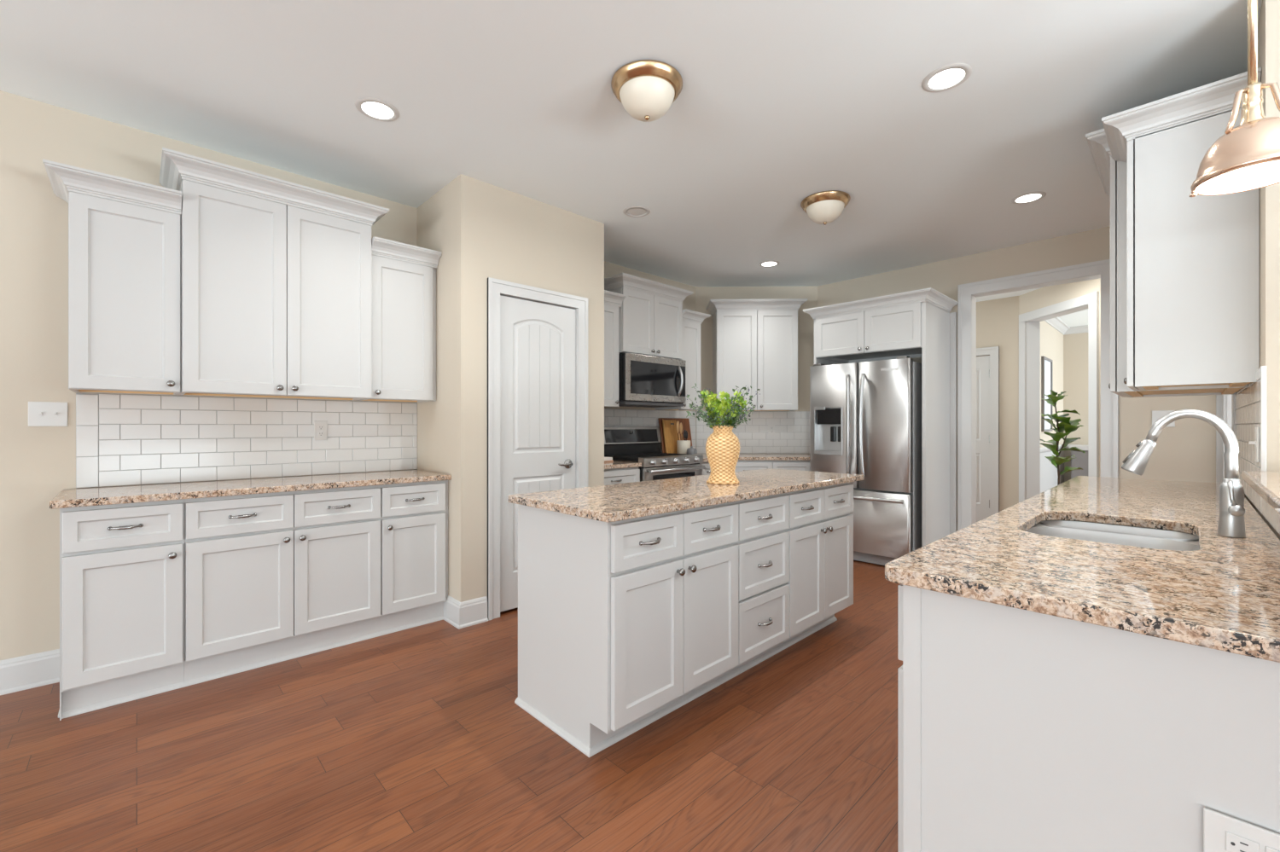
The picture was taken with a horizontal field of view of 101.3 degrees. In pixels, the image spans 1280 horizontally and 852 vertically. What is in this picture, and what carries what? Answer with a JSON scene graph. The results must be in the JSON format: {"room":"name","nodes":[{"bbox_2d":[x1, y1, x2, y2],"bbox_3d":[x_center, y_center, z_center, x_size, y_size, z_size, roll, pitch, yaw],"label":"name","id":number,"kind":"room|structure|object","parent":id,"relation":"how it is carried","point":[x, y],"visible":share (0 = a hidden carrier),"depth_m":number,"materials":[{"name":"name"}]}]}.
{"room":"kitchen","nodes":[
{"label":"kitchen","id":0,"kind":"room"},
{"bbox_2d":[0,90,695,660],"bbox_3d":[-3.352,-0.155,2.050,13.000,2.740,0.140,0,0,-44],"label":"wall","id":1,"kind":"structure","parent":0,"point":[37,463],"depth_m":2.47,"materials":[{"name":"beige paint"}]},
{"bbox_2d":[0,649,59,695],"bbox_3d":[-5.324,1.140,0.044,7.155,0.150,0.026,0,0,-44],"label":"baseboard","id":2,"kind":"structure","parent":1,"relation":"attached to","point":[26,672],"depth_m":2.43,"materials":[{"name":"grey paint"}]},
{"bbox_2d":[28,401,67,426],"bbox_3d":[-2.793,-0.056,2.476,0.125,0.115,0.018,0,0,-44],"label":"light switch","id":3,"kind":"object","parent":1,"relation":"attached to","point":[40,414],"visible":1,"depth_m":2.48,"materials":[{"name":"white plastic"}]},
{"bbox_2d":[42,158,181,395],"bbox_3d":[-2.481,-0.639,2.495,0.439,0.953,0.418,0,0,-44],"label":"upper cabinet","id":4,"kind":"object","parent":1,"relation":"attached to","point":[125,234],"visible":1,"depth_m":2.41,"materials":[{"name":"grey paint"}]},
{"bbox_2d":[159,147,389,401],"bbox_3d":[-2.002,-0.725,2.929,0.995,1.124,0.454,0,0,-44],"label":"upper cabinet","id":5,"kind":"object","parent":1,"relation":"attached to","point":[276,273],"visible":0.98,"depth_m":2.77,"materials":[{"name":"grey paint"}]},
{"bbox_2d":[75,393,695,488],"bbox_3d":[-1.061,0.071,4.143,4.627,0.462,0.010,0,0,-44],"label":"tiled wall","id":6,"kind":"structure","parent":1,"relation":"attached to","point":[122,439],"depth_m":2.97,"materials":[{"name":"grey tile"}]},
{"bbox_2d":[314,421,327,440],"bbox_3d":[-1.977,0.028,3.251,0.072,0.118,0.009,0,0,-44],"label":"wall outlet","id":7,"kind":"object","parent":6,"relation":"attached to","point":[320,427],"visible":1,"depth_m":3.25,"materials":[{"name":"white plastic"}]},
{"bbox_2d":[317,424,324,430],"bbox_3d":[-1.975,0.009,3.249,0.033,0.029,0.003,0,0,-44],"label":"receptacle","id":8,"kind":"object","parent":7,"relation":"attached to","point":[319,427],"depth_m":3.25,"materials":[{"name":"grey plastic"}]},
{"bbox_2d":[317,431,324,436],"bbox_3d":[-1.975,0.048,3.249,0.033,0.029,0.003,0,0,-44],"label":"receptacle","id":9,"kind":"object","parent":7,"relation":"attached to","point":[319,433],"depth_m":3.25,"materials":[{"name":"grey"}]},
{"bbox_2d":[355,236,442,402],"bbox_3d":[-1.562,-0.639,3.377,0.402,0.953,0.418,0,0,-44],"label":"upper cabinet","id":10,"kind":"object","parent":1,"relation":"attached to","point":[404,276],"visible":0.96,"depth_m":3.27,"materials":[{"name":"grey paint"}]},
{"bbox_2d":[604,290,626,407],"bbox_3d":[-0.429,-0.639,4.462,0.462,0.953,0.418,0,0,-44],"label":"upper cabinet","id":11,"kind":"object","parent":1,"relation":"attached to","point":[613,301],"visible":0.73,"depth_m":4.45,"materials":[{"name":"grey paint"}]},
{"bbox_2d":[604,273,693,360],"bbox_3d":[0.028,-0.962,4.877,0.912,0.650,0.452,0,0,-44],"label":"upper cabinet","id":12,"kind":"object","parent":1,"relation":"attached to","point":[650,314],"visible":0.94,"depth_m":4.72,"materials":[{"name":"grey paint"}]},
{"bbox_2d":[618,353,685,407],"bbox_3d":[0.042,-0.403,4.863,0.760,0.444,0.468,0,0,-44],"label":"microwave","id":13,"kind":"object","parent":12,"relation":"attached to","point":[645,381],"visible":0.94,"depth_m":4.68,"materials":[{"name":"silver metal"}]},
{"bbox_2d":[654,308,710,410],"bbox_3d":[0.430,-0.639,5.286,0.374,0.953,0.418,0,0,-44],"label":"upper cabinet","id":14,"kind":"object","parent":1,"relation":"attached to","point":[692,320],"visible":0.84,"depth_m":5.18,"materials":[{"name":"grey paint"}]},
{"bbox_2d":[0,559,902,851],"bbox_3d":[2.092,1.255,0.274,18.600,0.080,10.900,0,0,-44],"label":"floor","id":15,"kind":"structure","parent":0,"point":[417,739],"depth_m":1.92,"materials":[{"name":"red wood"}]},
{"bbox_2d":[58,499,184,721],"bbox_3d":[-2.413,0.775,2.460,0.396,0.879,0.564,0,0,-44],"label":"base cabinet","id":16,"kind":"object","parent":15,"relation":"on","point":[122,566],"visible":0.99,"depth_m":2.28,"materials":[{"name":"grey paint"}]},
{"bbox_2d":[183,485,380,686],"bbox_3d":[-1.962,0.775,2.893,0.853,0.879,0.564,0,0,-44],"label":"base cabinet","id":17,"kind":"object","parent":15,"relation":"on","point":[270,578],"visible":1,"depth_m":2.67,"materials":[{"name":"grey paint"}]},
{"bbox_2d":[49,469,451,509],"bbox_3d":[-1.970,0.319,2.891,1.668,0.032,0.557,0,0,-44],"label":"countertop","id":18,"kind":"structure","parent":17,"relation":"on","point":[143,493],"depth_m":2.62,"materials":[{"name":"beige stone"}]},
{"bbox_2d":[378,480,448,636],"bbox_3d":[-1.510,0.775,3.327,0.400,0.879,0.564,0,0,-44],"label":"base cabinet","id":19,"kind":"object","parent":15,"relation":"on","point":[414,516],"visible":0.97,"depth_m":3.14,"materials":[{"name":"grey paint"}]},
{"bbox_2d":[604,466,639,485],"bbox_3d":[-0.356,0.775,4.384,0.458,0.879,0.622,0,0,-44],"label":"base cabinet","id":20,"kind":"object","parent":15,"relation":"on","point":[614,476],"visible":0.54,"depth_m":4.20,"materials":[{"name":"grey paint"}]},
{"bbox_2d":[604,460,641,469],"bbox_3d":[-0.361,0.319,4.387,0.465,0.032,0.603,0,0,-44],"label":"countertop","id":21,"kind":"structure","parent":20,"relation":"on","point":[614,464],"depth_m":4.24,"materials":[{"name":"beige stone"}]},
{"bbox_2d":[604,457,613,462],"bbox_3d":[-0.400,0.281,4.399,0.210,0.042,0.300,0,0,39],"label":"book","id":22,"kind":"object","parent":21,"relation":"on","point":[606,459],"visible":0.23,"depth_m":4.40,"materials":[{"name":"beige paper"}]},
{"bbox_2d":[514,501,738,757],"bbox_3d":[-0.039,0.775,2.333,0.781,0.879,0.662,0,0,-44],"label":"base cabinet","id":23,"kind":"object","parent":15,"relation":"on","point":[623,625],"visible":1,"depth_m":2.07,"materials":[{"name":"grey paint"}]},
{"bbox_2d":[604,426,705,482],"bbox_3d":[0.113,0.610,4.788,0.760,1.210,0.675,0,0,-44],"label":"range","id":24,"kind":"object","parent":15,"relation":"on","point":[642,445],"visible":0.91,"depth_m":4.77,"materials":[{"name":"silver metal"}]},
{"bbox_2d":[612,458,638,462],"bbox_3d":[0.101,0.299,4.801,0.740,0.021,0.459,0,0,-44],"label":"cooktop","id":25,"kind":"object","parent":24,"relation":"in","point":[631,460],"depth_m":4.54,"materials":[{"name":"black ceramic"}]},
{"bbox_2d":[641,464,705,481],"bbox_3d":[0.314,0.672,4.579,0.752,0.645,0.094,0,0,-44],"label":"oven","id":26,"kind":"object","parent":24,"relation":"in","point":[657,472],"depth_m":4.53,"materials":[{"name":"silver metal"}]},
{"bbox_2d":[699,461,710,475],"bbox_3d":[0.510,0.775,5.215,0.375,0.879,0.622,0,0,-44],"label":"base cabinet","id":27,"kind":"object","parent":15,"relation":"on","point":[706,471],"visible":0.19,"depth_m":4.95,"materials":[{"name":"grey paint"}]},
{"bbox_2d":[717,493,789,685],"bbox_3d":[0.402,0.775,2.754,0.436,0.879,0.653,0,0,-44],"label":"base cabinet","id":28,"kind":"object","parent":15,"relation":"on","point":[763,544],"visible":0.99,"depth_m":2.53,"materials":[{"name":"grey paint"}]},
{"bbox_2d":[734,460,810,471],"bbox_3d":[1.260,0.775,5.367,0.840,0.879,0.522,0,0,1],"label":"base cabinet","id":29,"kind":"object","parent":15,"relation":"on","point":[741,466],"visible":0.08,"depth_m":5.14,"materials":[{"name":"grey paint"}]},
{"bbox_2d":[697,453,810,462],"bbox_3d":[1.145,0.319,5.419,1.974,0.032,0.844,0,0,-12],"label":"countertop","id":30,"kind":"structure","parent":29,"relation":"on","point":[741,456],"depth_m":5.13,"materials":[{"name":"beige stone"}]},
{"bbox_2d":[662,419,678,453],"bbox_3d":[0.317,0.120,5.326,0.200,0.361,0.073,0,0,-44],"label":"cutting board","id":31,"kind":"object","parent":30,"relation":"on","point":[671,437],"visible":0.82,"depth_m":5.31,"materials":[{"name":"brown wood"}]},
{"bbox_2d":[657,418,692,453],"bbox_3d":[0.375,0.110,5.432,0.460,0.381,0.076,0,0,-44],"label":"cutting board","id":32,"kind":"object","parent":30,"relation":"on","point":[685,422],"visible":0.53,"depth_m":5.47,"materials":[{"name":"red wood"}]},
{"bbox_2d":[676,440,690,453],"bbox_3d":[0.439,0.224,5.271,0.136,0.158,0.136,0,0,-44],"label":"utensil crock","id":33,"kind":"object","parent":30,"relation":"on","point":[682,446],"visible":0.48,"depth_m":5.21,"materials":[{"name":"beige ceramic"}]},
{"bbox_2d":[676,420,680,440],"bbox_3d":[0.392,0.115,5.256,0.066,0.335,0.020,0,0,-26],"label":"utensil","id":34,"kind":"object","parent":33,"relation":"in","point":[677,422],"visible":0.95,"depth_m":5.25,"materials":[{"name":"brown wood"}]},
{"bbox_2d":[679,422,682,441],"bbox_3d":[0.429,0.122,5.315,0.043,0.319,0.050,0,0,-44],"label":"utensil","id":35,"kind":"object","parent":33,"relation":"in","point":[681,425],"visible":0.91,"depth_m":5.32,"materials":[{"name":"brown wood"}]},
{"bbox_2d":[683,430,686,441],"bbox_3d":[0.449,0.159,5.242,0.025,0.244,0.039,0,0,18],"label":"utensil","id":36,"kind":"object","parent":33,"relation":"in","point":[684,431],"visible":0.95,"depth_m":5.23,"materials":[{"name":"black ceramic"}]},
{"bbox_2d":[686,446,697,454],"bbox_3d":[0.507,0.249,5.142,0.104,0.106,0.104,0,0,-44],"label":"jar","id":37,"kind":"object","parent":30,"relation":"on","point":[691,450],"visible":0.73,"depth_m":5.10,"materials":[{"name":"grey ceramic"}]},
{"bbox_2d":[768,482,853,657],"bbox_3d":[0.830,0.775,3.162,0.745,0.879,0.656,0,0,-44],"label":"base cabinet","id":38,"kind":"object","parent":15,"relation":"on","point":[821,529],"visible":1,"depth_m":2.92,"materials":[{"name":"grey paint"}]},
{"bbox_2d":[508,468,864,523],"bbox_3d":[0.407,0.319,2.781,2.087,0.032,0.680,0,0,-44],"label":"countertop","id":39,"kind":"structure","parent":38,"relation":"on","point":[608,503],"depth_m":2.39,"materials":[{"name":"beige stone"}]},
{"bbox_2d":[705,424,740,484],"bbox_3d":[0.439,0.148,2.784,0.185,0.308,0.186,0,0,-35],"label":"wicker vase","id":40,"kind":"object","parent":39,"relation":"on","point":[723,447],"visible":0.98,"depth_m":2.72,"materials":[{"name":"wicker"}]},
{"bbox_2d":[686,384,760,429],"bbox_3d":[0.435,-0.089,2.771,0.381,0.279,0.351,0,0,4],"label":"bouquet","id":41,"kind":"object","parent":40,"relation":"in","point":[731,411],"visible":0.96,"depth_m":2.74,"materials":[{"name":"green plant"}]},
{"bbox_2d":[810,355,922,565],"bbox_3d":[2.152,0.309,4.875,0.804,1.788,0.898,0,0,-44],"label":"refrigerator","id":42,"kind":"object","parent":15,"relation":"on","point":[866,417],"visible":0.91,"depth_m":4.52,"materials":[{"name":"grey metal"}]},
{"bbox_2d":[802,287,958,546],"bbox_3d":[2.220,0.050,4.888,0.744,2.331,1.126,0,0,-44],"label":"tall cabinet","id":43,"kind":"object","parent":15,"relation":"on","point":[916,323],"visible":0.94,"depth_m":4.61,"materials":[{"name":"grey paint"}]},
{"bbox_2d":[1040,389,1085,485],"bbox_3d":[5.066,0.391,6.322,0.468,1.649,0.467,0,0,-44],"label":"fiddle leaf fig","id":44,"kind":"object","parent":15,"relation":"on","point":[1066,425],"visible":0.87,"depth_m":6.29,"materials":[{"name":"green plant"}]},
{"bbox_2d":[1069,444,1087,479],"bbox_3d":[6.977,0.750,7.439,0.450,0.930,1.340,0,0,-44],"label":"sideboard","id":45,"kind":"object","parent":15,"relation":"on","point":[1081,460],"visible":0.15,"depth_m":7.68,"materials":[{"name":"grey paint"}]},
{"bbox_2d":[897,584,1279,851],"bbox_3d":[0.950,0.775,1.102,0.504,0.879,0.680,0,0,-44],"label":"base cabinet","id":46,"kind":"object","parent":15,"relation":"on","point":[1020,730],"visible":0.92,"depth_m":0.94,"materials":[{"name":"grey paint"}]},
{"bbox_2d":[1203,808,1279,851],"bbox_3d":[0.912,0.627,0.769,0.009,0.072,0.118,0,0,-44],"label":"wall outlet","id":47,"kind":"object","parent":46,"relation":"attached to","point":[1222,833],"visible":1,"depth_m":0.79,"materials":[{"name":"white plastic"}]},
{"bbox_2d":[1225,832,1259,851],"bbox_3d":[0.897,0.627,0.782,0.003,0.029,0.033,0,0,-44],"label":"receptacle","id":48,"kind":"object","parent":47,"relation":"attached to","point":[1235,841],"depth_m":0.78,"materials":[{"name":"grey plastic"}]},
{"bbox_2d":[1265,846,1279,851],"bbox_3d":[0.924,0.627,0.753,0.003,0.029,0.033,0,0,-44],"label":"receptacle","id":49,"kind":"object","parent":47,"relation":"attached to","point":[1268,849],"depth_m":0.76,"materials":[{"name":"grey plastic"}]},
{"bbox_2d":[1079,521,1165,530],"bbox_3d":[1.973,0.775,2.104,0.716,0.879,0.650,0,0,-44],"label":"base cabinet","id":50,"kind":"object","parent":15,"relation":"on","point":[1079,521],"visible":0.02,"depth_m":1.86,"materials":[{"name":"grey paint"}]},
{"bbox_3d":[2.543,0.776,2.650,0.860,0.879,0.650,0,0,-44],"label":"cabinet","id":51,"kind":"object","parent":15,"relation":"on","visible":0},
{"bbox_2d":[884,476,1279,663],"bbox_3d":[1.814,0.319,1.940,2.977,0.032,0.634,0,0,-44],"label":"countertop","id":52,"kind":"structure","parent":51,"relation":"on","point":[1224,595],"depth_m":1.12,"materials":[{"name":"beige stone"}]},
{"bbox_2d":[1026,520,1198,551],"bbox_3d":[1.403,0.435,1.574,0.597,0.199,0.398,0,0,-44],"label":"sink","id":53,"kind":"object","parent":52,"relation":"in","point":[1128,536],"visible":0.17,"depth_m":1.69,"materials":[{"name":"silver metal"}]},
{"bbox_2d":[1121,409,1245,538],"bbox_3d":[1.549,0.127,1.506,0.071,0.351,0.250,0,0,-44],"label":"faucet","id":54,"kind":"object","parent":52,"relation":"on","point":[1231,524],"visible":1,"depth_m":1.44,"materials":[{"name":"silver metal"}]},
{"bbox_2d":[417,174,604,602],"bbox_3d":[-0.916,-0.155,3.812,1.125,2.740,0.690,0,0,-44],"label":"wall","id":55,"kind":"structure","parent":0,"point":[482,230],"depth_m":3.32,"materials":[{"name":"beige paint"}]},
{"bbox_2d":[443,595,488,629],"bbox_3d":[-1.100,1.140,3.291,0.192,0.150,0.246,0,0,-44],"label":"baseboard","id":56,"kind":"structure","parent":55,"relation":"attached to","point":[460,615],"depth_m":3.22,"materials":[{"name":"grey paint"}]},
{"bbox_2d":[487,277,587,620],"bbox_3d":[-0.708,0.143,3.597,0.786,2.144,0.138,0,0,-44],"label":"trim","id":57,"kind":"structure","parent":55,"relation":"attached to","point":[496,288],"depth_m":3.33,"materials":[{"name":"grey paint"}]},
{"bbox_2d":[500,295,575,612],"bbox_3d":[-0.681,0.177,3.561,0.622,2.035,0.091,0,0,-44],"label":"door","id":58,"kind":"structure","parent":55,"relation":"in","point":[538,340],"depth_m":3.53,"materials":[{"name":"grey paint"}]},
{"bbox_2d":[0,0,1262,326],"bbox_3d":[2.092,-1.575,0.274,18.600,0.100,10.900,0,0,-44],"label":"ceiling","id":59,"kind":"structure","parent":0,"point":[780,103],"depth_m":2.46,"materials":[{"name":"white paint"}]},
{"bbox_2d":[354,97,399,121],"bbox_3d":[-1.264,-1.522,2.529,0.192,0.006,0.192,0,0,-44],"label":"recessed light","id":60,"kind":"object","parent":59,"relation":"in","point":[375,108],"visible":1,"depth_m":2.52,"materials":[{"name":"white plastic"}]},
{"bbox_2d":[622,205,650,217],"bbox_3d":[-0.024,-1.522,3.729,0.192,0.006,0.192,0,0,-44],"label":"recessed light","id":61,"kind":"object","parent":59,"relation":"in","point":[636,211],"visible":1,"depth_m":3.72,"materials":[{"name":"white plastic"}]},
{"bbox_2d":[610,59,682,122],"bbox_3d":[0.031,-1.444,2.337,0.318,0.163,0.318,0,0,-44],"label":"ceiling light","id":62,"kind":"object","parent":59,"relation":"attached to","point":[647,90],"visible":1,"depth_m":2.25,"materials":[{"name":"white glass"}]},
{"bbox_2d":[758,260,779,267],"bbox_3d":[1.212,-1.522,4.927,0.192,0.006,0.192,0,0,-44],"label":"recessed light","id":63,"kind":"object","parent":59,"relation":"in","point":[771,263],"visible":1,"depth_m":4.92,"materials":[{"name":"white plastic"}]},
{"bbox_2d":[800,190,850,224],"bbox_3d":[1.252,-1.444,3.549,0.318,0.163,0.318,0,0,-44],"label":"ceiling light","id":64,"kind":"object","parent":59,"relation":"attached to","point":[823,207],"visible":1,"depth_m":3.46,"materials":[{"name":"white glass"}]},
{"bbox_2d":[921,63,971,92],"bbox_3d":[1.342,-1.522,2.299,0.192,0.006,0.192,0,0,-44],"label":"recessed light","id":65,"kind":"object","parent":59,"relation":"in","point":[947,77],"visible":1,"depth_m":2.29,"materials":[{"name":"white plastic"}]},
{"bbox_2d":[1010,191,1046,203],"bbox_3d":[2.591,-1.522,3.503,0.192,0.006,0.192,0,0,-44],"label":"recessed light","id":66,"kind":"object","parent":59,"relation":"in","point":[1032,196],"visible":1,"depth_m":3.49,"materials":[{"name":"white plastic"}]},
{"bbox_2d":[1188,0,1279,197],"bbox_3d":[1.543,-1.067,1.324,0.216,0.915,0.219,0,0,-44],"label":"pendant lamp","id":67,"kind":"object","parent":59,"relation":"hanging from","point":[1247,157],"visible":1,"depth_m":1.31,"materials":[{"name":"gold metal"}]},
{"bbox_2d":[1239,81,1266,125],"bbox_3d":[1.544,-0.801,1.323,0.064,0.113,0.064,0,0,-44],"label":"socket","id":68,"kind":"object","parent":67,"relation":"attached to","point":[1253,101],"depth_m":1.31,"materials":[{"name":"gold metal"}]},
{"bbox_2d":[695,286,817,448],"bbox_3d":[1.273,-0.155,5.737,0.940,2.740,0.940,0,0,-44],"label":"wall","id":69,"kind":"structure","parent":0,"point":[703,294],"depth_m":5.73,"materials":[{"name":"beige paint"}]},
{"bbox_2d":[696,411,810,453],"bbox_3d":[1.272,0.071,5.732,1.310,0.462,0.010,0,0,1],"label":"tiled wall","id":70,"kind":"structure","parent":69,"relation":"attached to","point":[792,435],"depth_m":5.72,"materials":[{"name":"grey tile"}]},
{"bbox_2d":[768,424,774,435],"bbox_3d":[1.435,0.040,5.718,0.072,0.118,0.009,0,0,1],"label":"wall outlet","id":71,"kind":"object","parent":70,"relation":"attached to","point":[770,427],"visible":1,"depth_m":5.72,"materials":[{"name":"white plastic"}]},
{"bbox_2d":[705,298,807,411],"bbox_3d":[1.208,-0.725,5.523,0.979,1.124,0.422,0,0,1],"label":"upper cabinet","id":72,"kind":"object","parent":69,"relation":"attached to","point":[755,341],"visible":0.81,"depth_m":5.39,"materials":[{"name":"grey paint"}]},
{"bbox_2d":[976,296,1018,511],"bbox_3d":[3.572,-0.155,7.125,0.120,2.740,2.660,0,0,-44],"label":"wall","id":73,"kind":"structure","parent":0,"point":[997,320],"depth_m":6.23,"materials":[{"name":"beige paint"}]},
{"bbox_2d":[976,355,989,522],"bbox_3d":[4.008,0.170,6.618,0.047,2.050,0.715,0,0,-44],"label":"door","id":74,"kind":"structure","parent":73,"relation":"in","point":[982,363],"depth_m":6.42,"materials":[{"name":"grey paint"}]},
{"bbox_2d":[976,346,999,516],"bbox_3d":[3.981,0.131,6.595,0.023,2.168,0.890,0,0,-44],"label":"trim","id":75,"kind":"structure","parent":73,"relation":"attached to","point":[993,352],"depth_m":6.30,"materials":[{"name":"grey paint"}]},
{"bbox_2d":[817,226,1215,531],"bbox_3d":[4.815,-0.155,2.817,0.130,2.740,10.600,0,0,-44],"label":"wall","id":76,"kind":"structure","parent":0,"point":[1186,450],"depth_m":4.11,"materials":[{"name":"beige paint"}]},
{"bbox_2d":[957,259,1118,530],"bbox_3d":[3.291,-0.028,4.396,0.164,2.485,1.070,0,0,-44],"label":"trim","id":77,"kind":"structure","parent":76,"relation":"attached to","point":[968,293],"depth_m":4.57,"materials":[{"name":"grey paint"}]},
{"bbox_2d":[1152,410,1175,426],"bbox_3d":[3.779,-0.053,3.790,0.018,0.118,0.118,0,0,-44],"label":"light switch","id":78,"kind":"object","parent":76,"relation":"attached to","point":[1156,415],"visible":0.59,"depth_m":3.80,"materials":[{"name":"white plastic"}]},
{"bbox_2d":[1216,395,1222,483],"bbox_3d":[3.973,0.115,3.587,0.020,2.200,0.048,0,0,-44],"label":"trim","id":79,"kind":"structure","parent":76,"relation":"attached to","point":[1218,398],"depth_m":3.59,"materials":[{"name":"grey paint"}]},
{"bbox_2d":[1040,320,1063,448],"bbox_3d":[5.581,-0.155,7.306,3.030,2.740,0.140,0,0,-44],"label":"wall","id":80,"kind":"structure","parent":0,"point":[1051,340],"depth_m":7.64,"materials":[{"name":"beige paint"}]},
{"bbox_2d":[1041,356,1053,431],"bbox_3d":[5.561,-0.425,7.168,0.630,1.000,0.030,0,0,-44],"label":"picture frame","id":81,"kind":"object","parent":80,"relation":"attached to","point":[1046,363],"visible":0.86,"depth_m":7.15,"materials":[{"name":"grey paint"}]},
{"bbox_2d":[1044,360,1050,429],"bbox_3d":[5.556,-0.425,7.174,0.570,0.940,0.010,0,0,-44],"label":"print","id":82,"kind":"object","parent":81,"relation":"attached to","point":[1047,363],"depth_m":7.20,"materials":[{"name":"white"}]},
{"bbox_2d":[1040,449,1064,493],"bbox_3d":[5.641,0.785,7.258,2.690,0.860,0.010,0,0,-44],"label":"trim","id":83,"kind":"structure","parent":80,"relation":"attached to","point":[1049,477],"depth_m":7.25,"materials":[{"name":"grey paint"}]},
{"bbox_2d":[1018,278,1100,477],"bbox_3d":[4.486,-0.155,5.197,0.140,2.740,1.920,0,0,1],"label":"wall","id":84,"kind":"structure","parent":0,"point":[1046,296],"depth_m":5.48,"materials":[{"name":"beige paint"}]},
{"bbox_2d":[1018,291,1099,502],"bbox_3d":[4.489,-0.040,5.582,0.170,2.510,1.070,0,0,1],"label":"trim","id":85,"kind":"structure","parent":84,"relation":"attached to","point":[1029,322],"depth_m":6.02,"materials":[{"name":"grey paint"}]},
{"bbox_2d":[1063,332,1087,482],"bbox_3d":[7.984,-0.155,6.881,0.150,2.740,4.080,0,0,-44],"label":"wall","id":86,"kind":"structure","parent":0,"point":[1075,346],"depth_m":8.09,"materials":[{"name":"beige paint"}]},
{"bbox_2d":[1040,444,1087,453],"bbox_3d":[6.862,0.320,5.991,2.699,0.070,3.529,0,0,-44],"label":"trim","id":87,"kind":"structure","parent":86,"relation":"attached to","point":[1044,449],"depth_m":7.17,"materials":[{"name":"grey paint"}]},
{"bbox_2d":[1044,317,1087,335],"bbox_3d":[6.862,-1.474,5.991,2.699,0.099,3.529,0,0,-44],"label":"trim","id":88,"kind":"structure","parent":86,"relation":"attached to","point":[1056,322],"depth_m":7.95,"materials":[{"name":"grey paint"}]},
{"bbox_2d":[1244,0,1279,539],"bbox_3d":[2.542,-0.155,2.088,4.159,2.740,0.135,0,0,-44],"label":"wall","id":89,"kind":"structure","parent":0,"point":[1269,18],"depth_m":1.78,"materials":[{"name":"beige paint"}]},
{"bbox_2d":[1085,128,1242,397],"bbox_3d":[2.640,-0.782,2.639,0.896,1.238,0.521,0,0,-44],"label":"upper cabinet","id":90,"kind":"object","parent":89,"relation":"attached to","point":[1112,173],"visible":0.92,"depth_m":2.51,"materials":[{"name":"grey paint"}]},
{"bbox_2d":[1101,67,1261,390],"bbox_3d":[2.240,-0.725,2.192,0.452,1.124,0.430,0,0,-44],"label":"upper cabinet","id":91,"kind":"object","parent":89,"relation":"attached to","point":[1193,263],"visible":0.95,"depth_m":2.06,"materials":[{"name":"grey paint"}]},
{"bbox_2d":[1222,395,1236,478],"bbox_3d":[3.610,0.135,3.123,1.144,2.160,0.155,0,0,-44],"label":"trim","id":92,"kind":"structure","parent":89,"relation":"attached to","point":[1229,410],"depth_m":3.48,"materials":[{"name":"grey paint"}]},
{"bbox_2d":[1234,367,1279,535],"bbox_3d":[2.080,0.049,1.746,2.961,0.507,0.010,0,0,-44],"label":"tiled wall","id":93,"kind":"structure","parent":89,"relation":"attached to","point":[1247,399],"depth_m":2.10,"materials":[{"name":"grey tile"}]},
{"bbox_2d":[1248,426,1259,462],"bbox_3d":[2.185,0.065,1.868,0.075,0.125,0.022,0,0,-44],"label":"light switch","id":94,"kind":"object","parent":93,"relation":"attached to","point":[1256,443],"visible":1,"depth_m":1.84,"materials":[{"name":"white plastic"}]},
{"bbox_2d":[1241,471,1279,514],"bbox_3d":[1.529,0.168,1.031,1.835,0.030,0.372,0,0,-44],"label":"bar ledge","id":95,"kind":"object","parent":89,"relation":"on","point":[1266,485],"visible":1,"depth_m":1.40,"materials":[{"name":"beige stone"}]},
{"bbox_2d":[1260,366,1266,513],"bbox_3d":[2.128,0.049,1.790,0.010,0.507,0.013,0,0,-44],"label":"trim","id":96,"kind":"structure","parent":89,"relation":"attached to","point":[1263,369],"depth_m":1.79,"materials":[{"name":"white wood"}]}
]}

